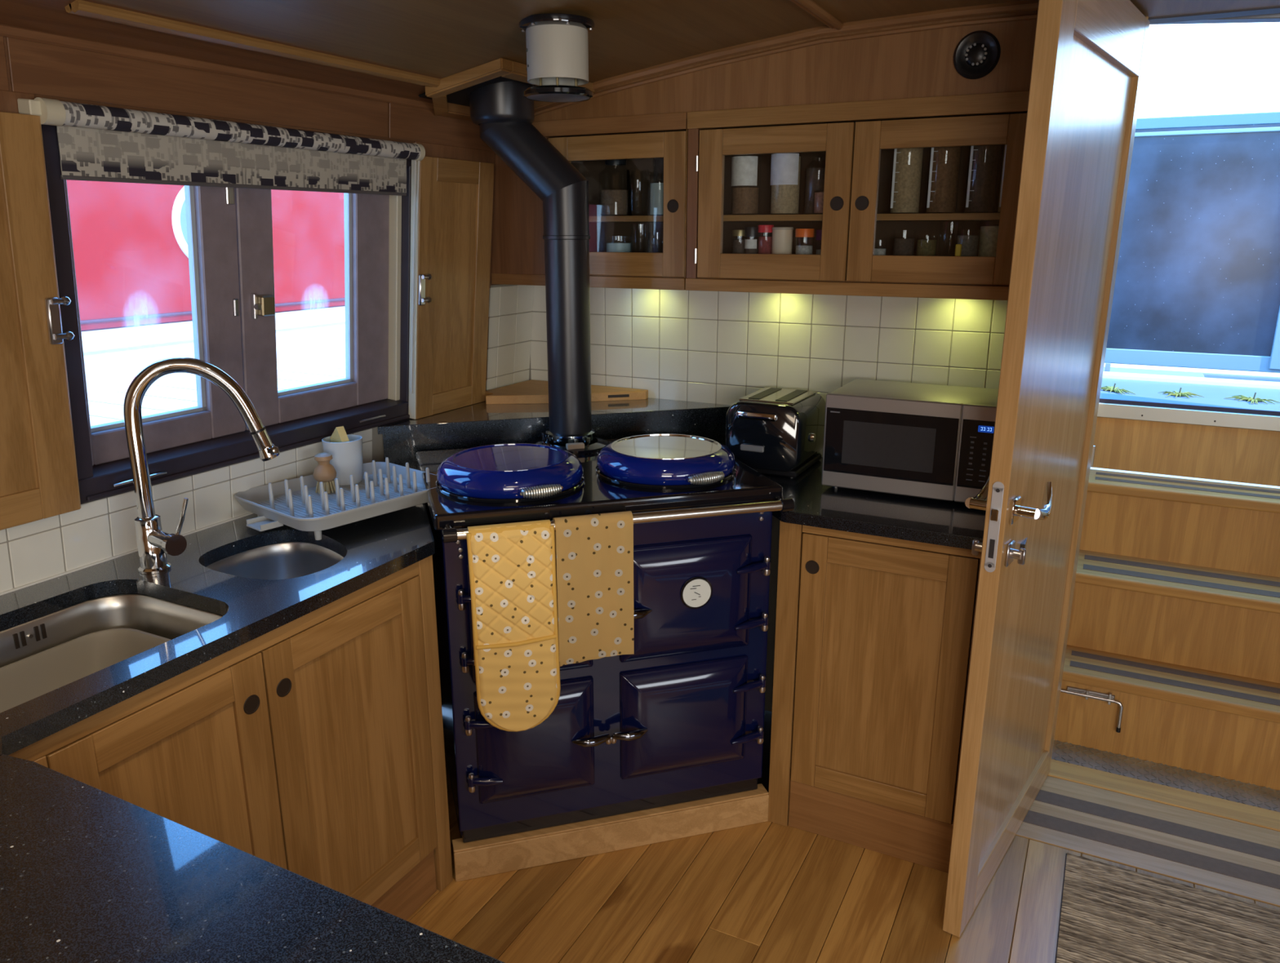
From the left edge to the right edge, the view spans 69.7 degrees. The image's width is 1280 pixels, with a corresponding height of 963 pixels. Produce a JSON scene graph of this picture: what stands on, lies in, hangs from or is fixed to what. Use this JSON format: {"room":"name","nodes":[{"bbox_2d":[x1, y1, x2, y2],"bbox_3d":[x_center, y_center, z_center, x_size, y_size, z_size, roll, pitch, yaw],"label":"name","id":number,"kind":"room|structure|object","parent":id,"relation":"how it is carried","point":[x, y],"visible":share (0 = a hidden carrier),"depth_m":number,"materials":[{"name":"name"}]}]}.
{"room":"ship interior","nodes":[
{"label":"ship interior","id":0,"kind":"room"},
{"bbox_2d":[0,35,533,595],"bbox_3d":[-1.540,0.279,1.216,0.289,1.959,5.150,8,17,26],"label":"wall","id":1,"kind":"structure","parent":0,"point":[101,531],"depth_m":1.99,"materials":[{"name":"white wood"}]},
{"bbox_2d":[0,23,434,110],"bbox_3d":[-1.503,-0.535,0.728,0.013,0.020,4.730,8,17,26],"label":"trim","id":2,"kind":"structure","parent":1,"relation":"attached to","point":[9,31],"depth_m":1.85,"materials":[{"name":"red wood"}]},
{"bbox_2d":[40,124,411,504],"bbox_3d":[-0.913,-0.429,2.191,0.170,0.737,1.010,8,17,26],"label":"window","id":3,"kind":"structure","parent":1,"relation":"in","point":[229,230],"depth_m":2.17,"materials":[{"name":"brown wood"}]},
{"bbox_2d":[0,111,80,530],"bbox_3d":[-1.165,-0.253,1.568,0.100,0.728,0.367,8,17,26],"label":"window shutter","id":4,"kind":"object","parent":3,"relation":"attached to","point":[39,480],"visible":0.99,"depth_m":1.67,"materials":[{"name":"brown wood"}]},
{"bbox_2d":[17,97,425,393],"bbox_3d":[-0.842,-0.457,2.110,0.093,0.675,1.012,8,17,26],"label":"roller blind","id":5,"kind":"object","parent":3,"relation":"attached to","point":[97,143],"visible":1,"depth_m":1.93,"materials":[{"name":"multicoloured fabric"}]},
{"bbox_2d":[64,0,440,87],"bbox_3d":[-0.719,-0.895,1.917,0.038,0.026,0.945,8,17,26],"label":"trim","id":6,"kind":"structure","parent":1,"relation":"attached to","point":[81,7],"depth_m":1.77,"materials":[{"name":"brown wood"}]},
{"bbox_2d":[408,155,493,419],"bbox_3d":[-0.556,-0.567,2.714,0.100,0.726,0.338,8,17,26],"label":"window shutter","id":7,"kind":"object","parent":1,"relation":"attached to","point":[455,197],"visible":0.94,"depth_m":2.69,"materials":[{"name":"brown wood"}]},
{"bbox_2d":[417,57,594,120],"bbox_3d":[-0.381,-1.043,2.481,0.343,0.098,0.450,8,17,26],"label":"trim","id":8,"kind":"structure","parent":1,"relation":"attached to","point":[451,99],"depth_m":2.31,"materials":[{"name":"brown wood"}]},
{"bbox_2d":[377,397,730,470],"bbox_3d":[-0.211,-0.116,2.757,0.794,0.165,0.761,8,17,26],"label":"ledge","id":9,"kind":"object","parent":1,"relation":"attached to","point":[481,424],"visible":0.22,"depth_m":2.75,"materials":[{"name":"black stone"}]},
{"bbox_2d":[484,379,648,404],"bbox_3d":[-0.252,-0.276,2.975,0.465,0.028,0.337,8,17,26],"label":"chopping board","id":10,"kind":"object","parent":9,"relation":"on","point":[529,392],"visible":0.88,"depth_m":2.97,"materials":[{"name":"brown wood"}]},
{"bbox_2d":[0,0,1279,102],"bbox_3d":[0.214,-0.449,-0.009,3.880,0.241,5.090,8,17,26],"label":"ceiling","id":11,"kind":"structure","parent":0,"point":[440,39],"depth_m":1.97,"materials":[{"name":"red wood"}]},
{"bbox_2d":[519,13,595,102],"bbox_3d":[-0.179,-0.916,2.000,0.164,0.154,0.164,8,17,26],"label":"ceiling lamp","id":12,"kind":"object","parent":11,"relation":"in","point":[557,43],"visible":1,"depth_m":1.95,"materials":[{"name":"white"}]},
{"bbox_2d":[789,0,843,30],"bbox_3d":[-0.569,-0.576,0.273,0.035,0.022,4.620,8,17,26],"label":"trim","id":13,"kind":"structure","parent":11,"relation":"attached to","point":[810,6],"depth_m":2.10,"materials":[{"name":"brown wood"}]},
{"bbox_2d":[528,285,1007,711],"bbox_3d":[0.329,-0.261,2.923,1.850,2.100,0.080,8,17,26],"label":"wall","id":14,"kind":"structure","parent":0,"point":[723,348],"depth_m":2.80,"materials":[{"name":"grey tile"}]},
{"bbox_2d":[491,111,688,290],"bbox_3d":[-0.116,-0.841,2.804,0.672,0.473,0.254,8,17,26],"label":"upper cabinet","id":15,"kind":"object","parent":14,"relation":"attached to","point":[656,260],"visible":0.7,"depth_m":2.71,"materials":[{"name":"brown wood"}]},
{"bbox_2d":[599,159,632,215],"bbox_3d":[-0.073,-0.890,2.778,0.100,0.170,0.100,8,17,26],"label":"glass decanter","id":16,"kind":"object","parent":15,"relation":"on","point":[615,202],"visible":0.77,"depth_m":2.75,"materials":[{"name":"glass"}]},
{"bbox_2d":[606,242,631,252],"bbox_3d":[-0.065,-0.717,2.786,0.080,0.052,0.080,8,17,26],"label":"glass bowl","id":17,"kind":"object","parent":15,"relation":"on","point":[613,246],"visible":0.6,"depth_m":2.76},
{"bbox_2d":[589,215,663,222],"bbox_3d":[-0.106,-0.805,2.822,0.638,0.016,0.206,8,17,26],"label":"shelf","id":18,"kind":"object","parent":15,"relation":"attached to","point":[592,218],"depth_m":2.69,"materials":[{"name":"brown wood"}]},
{"bbox_2d":[648,182,663,214],"bbox_3d":[0.057,-0.837,2.677,0.060,0.120,0.060,8,17,26],"label":"tumbler","id":19,"kind":"object","parent":15,"relation":"on","point":[656,189],"visible":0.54,"depth_m":2.66,"materials":[{"name":"clear glass"}]},
{"bbox_2d":[653,157,663,215],"bbox_3d":[0.086,-0.902,2.755,0.090,0.205,0.090,8,17,26],"label":"bottle","id":20,"kind":"object","parent":15,"relation":"on","point":[658,162],"visible":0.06,"depth_m":2.72,"materials":[{"name":"glass"}]},
{"bbox_2d":[685,90,1029,300],"bbox_3d":[0.625,-0.741,2.436,0.991,0.473,0.256,8,17,26],"label":"upper cabinet","id":21,"kind":"object","parent":14,"relation":"attached to","point":[855,142],"visible":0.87,"depth_m":2.38,"materials":[{"name":"brown wood"}]},
{"bbox_2d":[732,230,745,253],"bbox_3d":[0.281,-0.676,2.602,0.042,0.070,0.042,8,17,26],"label":"spice jar","id":22,"kind":"object","parent":21,"relation":"on","point":[738,244],"visible":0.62,"depth_m":2.59,"materials":[{"name":"clear glass"}]},
{"bbox_2d":[731,155,760,213],"bbox_3d":[0.295,-0.839,2.561,0.080,0.185,0.081,8,17,26],"label":"storage jar","id":23,"kind":"object","parent":21,"relation":"on","point":[744,168],"visible":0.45,"depth_m":2.54,"materials":[{"name":"clear glass"}]},
{"bbox_2d":[744,226,759,253],"bbox_3d":[0.312,-0.673,2.574,0.040,0.078,0.040,8,17,26],"label":"spice jar","id":24,"kind":"object","parent":21,"relation":"on","point":[750,245],"visible":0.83,"depth_m":2.56,"materials":[{"name":"clear glass"}]},
{"bbox_2d":[757,225,773,253],"bbox_3d":[0.350,-0.673,2.566,0.044,0.083,0.044,8,17,26],"label":"spice jar","id":25,"kind":"object","parent":21,"relation":"on","point":[765,242],"visible":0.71,"depth_m":2.55,"materials":[{"name":"clear glass"}]},
{"bbox_2d":[771,226,793,253],"bbox_3d":[0.394,-0.664,2.545,0.059,0.077,0.059,8,17,26],"label":"jar","id":26,"kind":"object","parent":21,"relation":"on","point":[782,237],"visible":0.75,"depth_m":2.52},
{"bbox_2d":[769,153,801,213],"bbox_3d":[0.398,-0.827,2.510,0.082,0.190,0.083,8,17,26],"label":"storage jar","id":27,"kind":"object","parent":21,"relation":"on","point":[785,168],"visible":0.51,"depth_m":2.48,"materials":[{"name":"clear glass"}]},
{"bbox_2d":[795,228,814,254],"bbox_3d":[0.449,-0.652,2.508,0.051,0.073,0.051,8,17,26],"label":"spice jar","id":28,"kind":"object","parent":21,"relation":"on","point":[801,233],"visible":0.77,"depth_m":2.49,"materials":[{"name":"clear glass"}]},
{"bbox_2d":[803,156,825,213],"bbox_3d":[0.485,-0.805,2.505,0.072,0.150,0.072,8,17,26],"label":"bottle","id":29,"kind":"object","parent":21,"relation":"on","point":[815,177],"visible":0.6,"depth_m":2.48,"materials":[{"name":"clear glass"}]},
{"bbox_2d":[813,191,823,214],"bbox_3d":[0.489,-0.744,2.449,0.052,0.062,0.052,8,17,26],"label":"spice jar","id":30,"kind":"object","parent":21,"relation":"on","point":[818,202],"visible":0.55,"depth_m":2.43,"materials":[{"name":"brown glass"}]},
{"bbox_2d":[815,230,822,254],"bbox_3d":[0.502,-0.652,2.514,0.044,0.070,0.044,8,17,26],"label":"spice jar","id":31,"kind":"object","parent":21,"relation":"on","point":[819,233],"visible":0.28,"depth_m":2.50,"materials":[{"name":"clear glass"}]},
{"bbox_2d":[723,213,999,222],"bbox_3d":[0.631,-0.706,2.458,0.967,0.016,0.206,8,17,26],"label":"shelf","id":32,"kind":"object","parent":21,"relation":"attached to","point":[727,217],"depth_m":2.44,"materials":[{"name":"brown wood"}]},
{"bbox_2d":[874,243,887,255],"bbox_3d":[0.629,-0.611,2.411,0.034,0.045,0.034,8,17,26],"label":"spice jar","id":33,"kind":"object","parent":21,"relation":"on","point":[877,251],"visible":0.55,"depth_m":2.40,"materials":[{"name":"clear glass"}]},
{"bbox_2d":[892,236,915,255],"bbox_3d":[0.692,-0.623,2.409,0.056,0.069,0.056,8,17,26],"label":"glass jar","id":34,"kind":"object","parent":21,"relation":"on","point":[902,246],"visible":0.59,"depth_m":2.39,"materials":[{"name":"brown glass"}]},
{"bbox_2d":[888,147,924,213],"bbox_3d":[0.692,-0.799,2.379,0.077,0.205,0.077,8,17,26],"label":"canister","id":35,"kind":"object","parent":21,"relation":"on","point":[908,162],"visible":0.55,"depth_m":2.36,"materials":[{"name":"clear glass"}]},
{"bbox_2d":[915,239,936,256],"bbox_3d":[0.743,-0.610,2.386,0.052,0.056,0.052,8,17,26],"label":"glass jar","id":36,"kind":"object","parent":21,"relation":"on","point":[924,246],"visible":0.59,"depth_m":2.37,"materials":[{"name":"glass"}]},
{"bbox_2d":[924,146,962,213],"bbox_3d":[0.773,-0.788,2.338,0.077,0.205,0.077,8,17,26],"label":"canister","id":37,"kind":"object","parent":21,"relation":"on","point":[944,161],"visible":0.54,"depth_m":2.32,"materials":[{"name":"clear glass"}]},
{"bbox_2d":[955,244,961,256],"bbox_3d":[0.799,-0.579,2.310,0.014,0.035,0.010,8,17,26],"label":"clip","id":38,"kind":"object","parent":21,"relation":"on","point":[958,246],"visible":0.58,"depth_m":2.31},
{"bbox_2d":[956,235,978,256],"bbox_3d":[0.830,-0.602,2.330,0.054,0.070,0.054,8,17,26],"label":"glass jar","id":39,"kind":"object","parent":21,"relation":"on","point":[969,243],"visible":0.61,"depth_m":2.31,"materials":[{"name":"glass"}]},
{"bbox_2d":[963,144,1000,212],"bbox_3d":[0.858,-0.777,2.297,0.077,0.205,0.077,8,17,26],"label":"canister","id":40,"kind":"object","parent":21,"relation":"on","point":[984,162],"visible":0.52,"depth_m":2.28,"materials":[{"name":"clear glass"}]},
{"bbox_2d":[977,225,998,256],"bbox_3d":[0.901,-0.615,2.335,0.080,0.092,0.080,8,17,26],"label":"glass jar","id":41,"kind":"object","parent":21,"relation":"on","point":[988,234],"visible":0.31,"depth_m":2.31,"materials":[{"name":"brown glass"}]},
{"bbox_2d":[997,144,1006,212],"bbox_3d":[0.928,-0.767,2.262,0.077,0.205,0.077,8,17,26],"label":"canister","id":42,"kind":"object","parent":21,"relation":"on","point":[1005,145],"visible":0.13,"depth_m":2.26,"materials":[{"name":"clear glass"}]},
{"bbox_2d":[1145,5,1279,24],"bbox_3d":[2.152,-0.068,2.117,2.150,2.154,0.230,8,17,26],"label":"doorway","id":43,"kind":"structure","parent":14,"relation":"in","point":[1268,14],"depth_m":2.21,"materials":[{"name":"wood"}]},
{"bbox_2d":[942,0,1150,937],"bbox_3d":[0.964,-0.034,2.171,0.168,2.051,0.853,11,19,35],"label":"door","id":44,"kind":"structure","parent":43,"relation":"attached to","point":[1089,56],"depth_m":2.04,"materials":[{"name":"brown wood"}]},
{"bbox_2d":[533,10,1037,121],"bbox_3d":[0.286,-1.075,2.397,1.680,0.224,0.020,8,17,26],"label":"wall","id":45,"kind":"structure","parent":0,"point":[918,64],"depth_m":2.29,"materials":[{"name":"brown wood"}]},
{"bbox_2d":[533,0,1039,115],"bbox_3d":[0.295,-1.061,2.377,1.643,0.209,0.026,8,17,26],"label":"trim","id":46,"kind":"structure","parent":45,"relation":"attached to","point":[1028,5],"depth_m":2.28,"materials":[{"name":"brown wood"}]},
{"bbox_2d":[953,30,1000,79],"bbox_3d":[0.781,-0.990,2.133,0.104,0.104,0.022,8,17,26],"label":"wall speaker","id":47,"kind":"object","parent":45,"relation":"attached to","point":[973,59],"visible":1,"depth_m":2.13,"materials":[{"name":"black plastic"}]},
{"bbox_2d":[405,710,1279,962],"bbox_3d":[0.197,1.469,0.687,3.900,0.064,5.270,8,17,26],"label":"floor","id":48,"kind":"structure","parent":0,"point":[765,892],"depth_m":2.28,"materials":[{"name":"brown wood"}]},
{"bbox_2d":[8,555,453,920],"bbox_3d":[-1.074,0.753,1.550,0.481,0.869,1.726,8,17,26],"label":"base cabinet","id":49,"kind":"object","parent":48,"relation":"on","point":[311,748],"visible":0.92,"depth_m":1.82,"materials":[{"name":"brown wood"}]},
{"bbox_2d":[0,503,435,755],"bbox_3d":[-0.979,0.276,1.586,0.582,0.030,2.300,8,17,26],"label":"countertop","id":50,"kind":"structure","parent":49,"relation":"on","point":[372,549],"depth_m":1.78,"materials":[{"name":"black stone"}]},
{"bbox_2d":[0,593,222,667],"bbox_3d":[-1.039,0.406,1.519,0.386,0.181,0.701,8,17,26],"label":"sink basin","id":51,"kind":"object","parent":50,"relation":"in","point":[159,617],"visible":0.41,"depth_m":1.79,"materials":[{"name":"metal"}]},
{"bbox_2d":[0,628,170,713],"bbox_3d":[-1.040,0.434,1.520,0.340,0.120,0.615,8,17,26],"label":"sink bottom","id":52,"kind":"object","parent":51,"relation":"in","point":[23,681],"visible":0.34,"depth_m":1.76,"materials":[{"name":"grey metal"}]},
{"bbox_2d":[123,356,279,574],"bbox_3d":[-0.874,-0.031,1.839,0.290,0.429,0.126,-6,16,-22],"label":"mixer tap","id":53,"kind":"object","parent":50,"relation":"on","point":[153,544],"visible":1,"depth_m":1.82,"materials":[{"name":"silver metal"}]},
{"bbox_2d":[206,542,343,579],"bbox_3d":[-0.769,0.252,2.003,0.326,0.141,0.290,8,17,26],"label":"sink basin","id":54,"kind":"object","parent":50,"relation":"in","point":[287,560],"visible":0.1,"depth_m":2.12,"materials":[{"name":"metal"}]},
{"bbox_2d":[234,457,439,540],"bbox_3d":[-0.725,0.030,2.235,0.344,0.100,0.460,12,20,38],"label":"dish rack","id":55,"kind":"object","parent":50,"relation":"on","point":[385,487],"visible":0.9,"depth_m":2.19,"materials":[{"name":"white plastic"}]},
{"bbox_2d":[313,452,336,493],"bbox_3d":[-0.788,-0.023,2.298,0.056,0.099,0.056,8,17,26],"label":"brush","id":56,"kind":"object","parent":55,"relation":"on","point":[324,472],"visible":0.9,"depth_m":2.28,"materials":[{"name":"brown wood"}]},
{"bbox_2d":[321,434,363,485],"bbox_3d":[-0.769,-0.055,2.388,0.100,0.116,0.100,8,17,26],"label":"utensil cup","id":57,"kind":"object","parent":55,"relation":"on","point":[347,460],"visible":0.73,"depth_m":2.35,"materials":[{"name":"white ceramic"}]},
{"bbox_2d":[330,426,349,442],"bbox_3d":[-0.774,-0.076,2.381,0.020,0.136,0.068,-14,21,-41],"label":"sponge","id":58,"kind":"object","parent":57,"relation":"in","point":[339,435],"visible":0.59,"depth_m":2.36,"materials":[{"name":"yellow"}]},
{"bbox_2d":[415,433,794,881],"bbox_3d":[-0.136,0.397,2.545,0.851,1.032,0.717,-5,16,-16],"label":"range cooker","id":59,"kind":"object","parent":48,"relation":"on","point":[678,719],"depth_m":2.29,"materials":[{"name":"blue metal"}]},
{"bbox_2d":[466,520,560,732],"bbox_3d":[-0.285,0.339,2.102,0.199,0.506,0.054,-5,16,-16],"label":"glove","id":60,"kind":"object","parent":59,"relation":"hanging from","point":[512,566],"visible":1,"depth_m":2.08,"materials":[{"name":"yellow fabric"}]},
{"bbox_2d":[469,80,595,444],"bbox_3d":[-0.293,-0.597,2.580,0.335,0.979,0.172,3,16,12],"label":"flue pipe","id":61,"kind":"object","parent":59,"relation":"on","point":[504,117],"visible":0.93,"depth_m":2.49,"materials":[{"name":"black metal"}]},
{"bbox_2d":[552,511,634,666],"bbox_3d":[-0.107,0.249,2.141,0.181,0.360,0.039,-5,16,-16],"label":"tea towel","id":62,"kind":"object","parent":59,"relation":"hanging from","point":[594,553],"visible":0.99,"depth_m":2.12,"materials":[{"name":"yellow fabric"}]},
{"bbox_2d":[768,520,981,873],"bbox_3d":[0.693,0.486,2.528,0.505,0.869,0.521,8,17,26],"label":"base cabinet","id":63,"kind":"object","parent":48,"relation":"on","point":[873,637],"visible":0.81,"depth_m":2.31,"materials":[{"name":"brown wood"}]},
{"bbox_2d":[760,457,1027,550],"bbox_3d":[0.545,0.026,2.500,0.985,0.030,0.580,8,17,26],"label":"countertop","id":64,"kind":"structure","parent":63,"relation":"on","point":[905,517],"depth_m":2.26,"materials":[{"name":"black stone"}]},
{"bbox_2d":[724,386,826,477],"bbox_3d":[0.402,-0.149,2.681,0.234,0.212,0.282,8,17,26],"label":"toaster","id":65,"kind":"object","parent":64,"relation":"on","point":[772,431],"visible":0.93,"depth_m":2.58,"materials":[{"name":"metal"}]},
{"bbox_2d":[821,378,998,502],"bbox_3d":[0.753,-0.110,2.450,0.457,0.260,0.296,8,17,26],"label":"microwave","id":66,"kind":"object","parent":64,"relation":"on","point":[935,442],"visible":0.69,"depth_m":2.33,"materials":[{"name":"silver metal"}]},
{"bbox_2d":[1053,417,1279,790],"bbox_3d":[1.837,0.362,2.863,0.925,0.970,0.591,8,17,26],"label":"stairs","id":67,"kind":"structure","parent":48,"relation":"on","point":[1175,610],"depth_m":2.90,"materials":[{"name":"brown wood"}]},
{"bbox_2d":[1060,685,1123,733],"bbox_3d":[1.399,0.703,2.870,0.193,0.119,0.026,8,17,26],"label":"bolt","id":68,"kind":"object","parent":67,"relation":"attached to","point":[1109,698],"visible":0.94,"depth_m":2.85,"materials":[{"name":"silver metal"}]},
{"bbox_2d":[1054,853,1279,962],"bbox_3d":[1.196,1.140,1.764,0.750,0.010,1.086,8,17,26],"label":"door mat","id":69,"kind":"object","parent":48,"relation":"on","point":[1108,913],"visible":1,"depth_m":2.15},
{"bbox_3d":[-0.587,0.940,0.865,1.020,0.869,0.608,8,17,26],"label":"cabinet","id":70,"kind":"object","parent":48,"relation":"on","visible":0},
{"bbox_2d":[0,754,504,962],"bbox_3d":[-0.511,0.549,0.587,1.194,0.030,0.883,8,17,26],"label":"countertop","id":71,"kind":"structure","parent":70,"relation":"on","point":[89,874],"depth_m":0.95,"materials":[{"name":"black stone"}]},
{"bbox_3d":[1.818,-0.095,2.695,1.040,2.000,0.730,8,17,26],"label":"wall","id":72,"kind":"structure","parent":0,"visible":0},
{"bbox_2d":[1097,398,1279,431],"bbox_3d":[1.972,-0.204,2.977,1.040,0.061,0.053,8,17,26],"label":"trim","id":73,"kind":"structure","parent":72,"relation":"attached to","point":[1259,420],"depth_m":3.03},
{"label":"outside","id":74,"kind":"structure","parent":0,"visible":0},
{"bbox_2d":[1090,363,1279,488],"bbox_3d":[3.171,1.305,4.496,30.000,0.050,38.000,8,17,26],"label":"trim","id":75,"kind":"object","parent":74,"point":[1113,365],"depth_m":16.09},
{"bbox_2d":[66,179,345,395],"bbox_3d":[-3.064,-0.443,5.295,1.980,2.900,11.700,8,17,26],"label":"boat","id":76,"kind":"object","parent":75,"relation":"on","point":[130,240],"visible":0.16,"depth_m":4.50,"materials":[{"name":"paint"}]},
{"bbox_2d":[87,355,345,426],"bbox_3d":[-1.496,0.417,4.405,1.600,1.710,9.000,8,17,26],"label":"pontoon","id":77,"kind":"object","parent":75,"relation":"on","point":[104,408],"visible":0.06,"depth_m":4.20,"materials":[{"name":"white"}]},
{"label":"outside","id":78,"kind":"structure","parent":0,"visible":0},
{"bbox_2d":[1099,363,1279,411],"bbox_3d":[2.407,-0.308,3.419,3.600,0.130,1.150,8,17,26],"label":"window sill","id":79,"kind":"structure","parent":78,"point":[1146,384],"depth_m":3.53,"materials":[{"name":"white paint"}]},
{"bbox_2d":[1101,383,1135,395],"bbox_3d":[1.771,-0.353,3.454,0.113,0.032,0.164,0,15,-2],"label":"clump","id":80,"kind":"object","parent":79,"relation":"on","point":[1110,388],"visible":0.96,"depth_m":3.45,"materials":[{"name":"green plant"}]},
{"bbox_2d":[1157,387,1204,398],"bbox_3d":[1.974,-0.327,3.358,0.151,0.032,0.127,-3,16,-11],"label":"clump","id":81,"kind":"object","parent":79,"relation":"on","point":[1175,393],"visible":1,"depth_m":3.35,"materials":[{"name":"green plant"}]},
{"bbox_2d":[1104,111,1279,373],"bbox_3d":[2.681,-0.972,3.791,3.440,1.045,0.050,8,17,26],"label":"window","id":82,"kind":"structure","parent":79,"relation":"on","point":[1197,280],"depth_m":3.92,"materials":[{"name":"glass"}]},
{"bbox_2d":[1223,392,1279,404],"bbox_3d":[2.151,-0.297,3.248,0.110,0.032,0.167,-8,17,-27],"label":"clump","id":83,"kind":"object","parent":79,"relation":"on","point":[1238,397],"visible":1,"depth_m":3.25,"materials":[{"name":"green plant"}]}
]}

